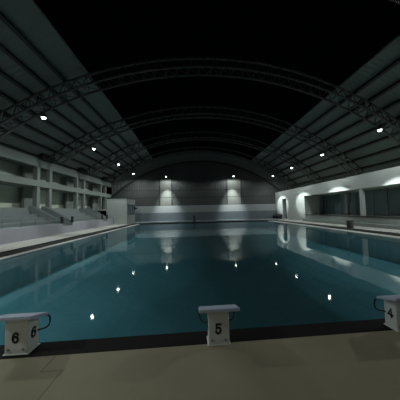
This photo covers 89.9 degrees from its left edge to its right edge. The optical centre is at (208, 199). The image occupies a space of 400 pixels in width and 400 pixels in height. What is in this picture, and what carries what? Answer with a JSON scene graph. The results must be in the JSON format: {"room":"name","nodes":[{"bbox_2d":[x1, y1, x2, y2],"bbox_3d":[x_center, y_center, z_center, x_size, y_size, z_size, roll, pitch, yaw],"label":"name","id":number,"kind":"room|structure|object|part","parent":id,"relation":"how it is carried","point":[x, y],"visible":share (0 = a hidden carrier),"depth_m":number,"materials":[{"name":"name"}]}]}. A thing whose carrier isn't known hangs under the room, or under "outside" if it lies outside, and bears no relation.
{"room":"indoor swimming pool","nodes":[
{"label":"indoor swimming pool","id":0,"kind":"room"},
{"bbox_2d":[0,145,110,213],"bbox_3d":[-16.521,-0.924,12.799,3.550,7.300,44.000,-1,-3,-5],"label":"wall","id":1,"kind":"structure","parent":0,"point":[21,187],"depth_m":19.69,"materials":[{"name":"paint"}]},
{"bbox_2d":[0,57,399,144],"bbox_3d":[1.129,-6.373,13.936,32.368,7.340,0.987,-1,-3,-5],"label":"roof truss","id":2,"kind":"object","parent":1,"relation":"attached to","point":[3,122],"visible":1,"depth_m":13.84,"materials":[{"name":"grey metal"}]},
{"bbox_2d":[40,107,46,119],"bbox_3d":[-10.668,-5.635,12.959,0.370,0.820,0.370,-1,-3,-5],"label":"floodlight","id":3,"kind":"object","parent":2,"relation":"hanging from","point":[43,115],"visible":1,"depth_m":12.87,"materials":[{"name":"grey"}]},
{"bbox_2d":[377,120,382,131],"bbox_3d":[12.665,-5.485,14.806,0.370,0.820,0.370,-1,-3,-5],"label":"floodlight","id":4,"kind":"object","parent":2,"relation":"hanging from","point":[379,128],"visible":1,"depth_m":14.72,"materials":[{"name":"grey"}]},
{"bbox_2d":[107,147,298,188],"bbox_3d":[-0.434,-5.339,33.587,32.368,7.340,0.987,-1,-3,-5],"label":"roof truss","id":5,"kind":"object","parent":1,"relation":"attached to","point":[209,152],"visible":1,"depth_m":33.62,"materials":[{"name":"grey metal"}]},
{"bbox_2d":[85,131,323,183],"bbox_3d":[0.087,-5.684,27.037,32.368,7.340,0.987,-1,-3,-5],"label":"roof truss","id":6,"kind":"object","parent":1,"relation":"attached to","point":[193,132],"visible":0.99,"depth_m":27.07,"materials":[{"name":"grey metal"}]},
{"bbox_2d":[48,106,363,175],"bbox_3d":[0.608,-6.029,20.486,32.368,7.340,0.987,-1,-3,-5],"label":"roof truss","id":7,"kind":"object","parent":1,"relation":"attached to","point":[184,107],"visible":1,"depth_m":20.50,"materials":[{"name":"grey metal"}]},
{"bbox_2d":[0,0,152,187],"bbox_3d":[-12.249,-6.005,13.205,8.300,5.215,45.600,-1,-3,-5],"label":"ceiling","id":8,"kind":"structure","parent":0,"point":[34,57],"depth_m":14.39,"materials":[{"name":"black metal"}]},
{"bbox_2d":[0,232,399,344],"bbox_3d":[0.665,3.558,16.375,19.670,1.400,27.530,-1,-3,-5],"label":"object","id":9,"kind":"object","parent":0,"point":[96,288],"visible":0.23,"depth_m":8.58,"materials":[{"name":"liquid"}]},
{"bbox_2d":[0,224,138,265],"bbox_3d":[-9.040,2.901,15.638,0.370,0.240,26.930,-1,-3,-5],"label":"trim","id":10,"kind":"structure","parent":9,"relation":"on","point":[20,256],"depth_m":10.28,"materials":[{"name":"tile"}]},
{"bbox_2d":[0,220,399,359],"bbox_3d":[0.841,2.733,16.940,22.000,0.296,28.520,-1,-3,-5],"label":"trim","id":11,"kind":"structure","parent":9,"relation":"on","point":[359,326],"depth_m":2.76,"materials":[{"name":"black tile"}]},
{"bbox_2d":[0,312,50,355],"bbox_3d":[-2.384,1.659,2.536,0.510,0.510,0.361,-1,-3,-5],"label":"starting block","id":12,"kind":"object","parent":11,"relation":"on","point":[21,329],"visible":1,"depth_m":2.48,"materials":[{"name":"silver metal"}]},
{"bbox_3d":[-2.385,1.468,2.513,0.510,0.129,0.295,-1,-3,-5],"label":"plate","id":13,"kind":"part","parent":12,"relation":"part of","materials":[{"name":"white plastic"}]},
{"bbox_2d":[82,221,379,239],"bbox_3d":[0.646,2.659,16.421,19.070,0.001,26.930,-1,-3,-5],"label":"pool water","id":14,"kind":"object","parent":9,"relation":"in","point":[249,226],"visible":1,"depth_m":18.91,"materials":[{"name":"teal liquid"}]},
{"bbox_2d":[272,221,399,242],"bbox_3d":[10.524,2.574,17.211,0.750,0.240,26.930,-1,-3,-5],"label":"trim","id":15,"kind":"structure","parent":9,"relation":"on","point":[375,236],"depth_m":13.36,"materials":[{"name":"tile"}]},
{"bbox_2d":[0,218,399,399],"bbox_3d":[-0.072,2.597,13.921,42.000,0.300,46.000,-1,-3,-5],"label":"floor","id":16,"kind":"structure","parent":0,"point":[365,365],"depth_m":2.17,"materials":[{"name":"concrete"}]},
{"bbox_2d":[37,355,62,399],"bbox_3d":[-1.563,1.779,0.124,0.245,0.011,4.680,-1,-3,-5],"label":"trim","id":17,"kind":"structure","parent":16,"relation":"on","point":[41,395],"depth_m":2.19,"materials":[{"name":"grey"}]},
{"bbox_2d":[0,205,112,244],"bbox_3d":[-13.314,1.290,9.873,3.040,2.447,35.900,-1,-3,-5],"label":"stand","id":18,"kind":"object","parent":16,"relation":"on","point":[15,226],"visible":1,"depth_m":16.20,"materials":[{"name":"concrete"}]},
{"bbox_3d":[-12.223,1.436,11.309,0.036,0.537,11.276,-1,-3,-5],"label":"railing","id":19,"kind":"part","parent":18,"relation":"part of","materials":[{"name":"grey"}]},
{"bbox_2d":[106,199,136,224],"bbox_3d":[-12.828,1.735,30.130,3.300,3.600,4.100,-1,-3,-5],"label":"booth","id":20,"kind":"object","parent":16,"relation":"on","point":[122,211],"visible":0.98,"depth_m":28.18,"materials":[{"name":"white paint"}]},
{"bbox_2d":[199,304,239,345],"bbox_3d":[0.131,1.612,2.638,0.510,0.510,0.361,-1,-3,-5],"label":"starting block","id":21,"kind":"object","parent":16,"relation":"on","point":[217,315],"visible":1,"depth_m":2.58,"materials":[{"name":"silver plastic"}]},
{"bbox_3d":[0.130,1.421,2.615,0.510,0.129,0.295,-1,-3,-5],"label":"plate","id":22,"kind":"part","parent":21,"relation":"part of","materials":[{"name":"white plastic"}]},
{"bbox_2d":[272,214,281,218],"bbox_3d":[11.988,2.867,34.956,0.600,0.800,2.900,-1,-3,-5],"label":"bench","id":23,"kind":"object","parent":16,"relation":"on","point":[277,216],"visible":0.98,"depth_m":34.87,"materials":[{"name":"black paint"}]},
{"bbox_2d":[346,219,353,227],"bbox_3d":[12.060,1.997,17.027,0.600,0.710,0.600,-1,-3,-5],"label":"litter bin","id":24,"kind":"object","parent":16,"relation":"on","point":[349,222],"visible":1,"depth_m":16.83,"materials":[{"name":"grey plastic"}]},
{"bbox_2d":[373,295,399,331],"bbox_3d":[2.742,1.569,2.848,0.510,0.510,0.361,-1,-3,-5],"label":"starting block","id":25,"kind":"object","parent":16,"relation":"on","point":[391,302],"visible":1,"depth_m":2.83,"materials":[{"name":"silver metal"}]},
{"bbox_3d":[2.741,1.377,2.825,0.510,0.129,0.295,-1,-3,-5],"label":"plate","id":26,"kind":"part","parent":25,"relation":"part of","materials":[{"name":"white plastic"}]},
{"bbox_2d":[111,151,291,221],"bbox_3d":[-0.443,-2.747,36.147,33.000,12.648,0.650,-1,-3,-5],"label":"wall","id":27,"kind":"structure","parent":0,"point":[201,186],"depth_m":36.09,"materials":[{"name":"grey"}]},
{"bbox_3d":[-7.591,-1.390,35.603,1.940,4.820,0.060,-1,-3,-5],"label":"light panel","id":28,"kind":"part","parent":27,"relation":"part of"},
{"bbox_3d":[-0.419,-1.210,36.173,31.000,1.380,0.040,-1,-3,-5],"label":"seam rail","id":29,"kind":"part","parent":27,"relation":"part of","materials":[{"name":"black metal"}]},
{"bbox_3d":[4.698,-1.595,36.590,2.440,4.820,0.060,-1,-3,-5],"label":"light panel","id":30,"kind":"part","parent":27,"relation":"part of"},
{"bbox_2d":[251,34,399,187],"bbox_3d":[14.691,-4.968,15.292,9.700,7.410,45.600,-1,-3,-5],"label":"ceiling","id":31,"kind":"structure","parent":0,"point":[377,81],"depth_m":18.57,"materials":[{"name":"black metal"}]},
{"bbox_2d":[275,166,399,229],"bbox_3d":[16.526,-0.111,16.890,5.550,4.720,47.000,-1,-3,-5],"label":"wall","id":32,"kind":"structure","parent":0,"point":[305,203],"depth_m":21.71,"materials":[{"name":"paint"}]},
{"bbox_2d":[323,195,325,213],"bbox_3d":[15.876,0.729,28.698,0.180,2.570,2.920,-1,-3,-5],"label":"window","id":33,"kind":"structure","parent":32,"relation":"in","point":[324,211],"depth_m":27.46,"materials":[{"name":"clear glass"}]},
{"bbox_2d":[325,194,340,213],"bbox_3d":[16.106,0.578,25.811,0.180,2.570,2.920,-1,-3,-5],"label":"window","id":34,"kind":"structure","parent":32,"relation":"in","point":[332,202],"depth_m":25.70,"materials":[{"name":"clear glass"}]},
{"bbox_2d":[340,192,360,214],"bbox_3d":[16.335,0.426,22.924,0.180,2.570,2.920,-1,-3,-5],"label":"window","id":35,"kind":"structure","parent":32,"relation":"in","point":[354,199],"depth_m":22.61,"materials":[{"name":"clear glass"}]},
{"bbox_3d":[14.853,1.093,10.365,0.470,0.120,34.400,-1,-3,-5],"label":"sill","id":36,"kind":"part","parent":32,"relation":"part of","materials":[{"name":"white paint"}]},
{"bbox_2d":[365,188,387,215],"bbox_3d":[16.565,0.274,20.037,0.180,2.570,2.920,-1,-3,-5],"label":"window","id":37,"kind":"structure","parent":32,"relation":"in","point":[375,200],"depth_m":19.68,"materials":[{"name":"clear glass"}]},
{"bbox_2d":[386,187,399,215],"bbox_3d":[16.794,0.122,17.150,0.180,2.570,2.920,-1,-3,-5],"label":"window","id":38,"kind":"structure","parent":32,"relation":"in","point":[393,194],"depth_m":18.01,"materials":[{"name":"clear glass"}]}
]}

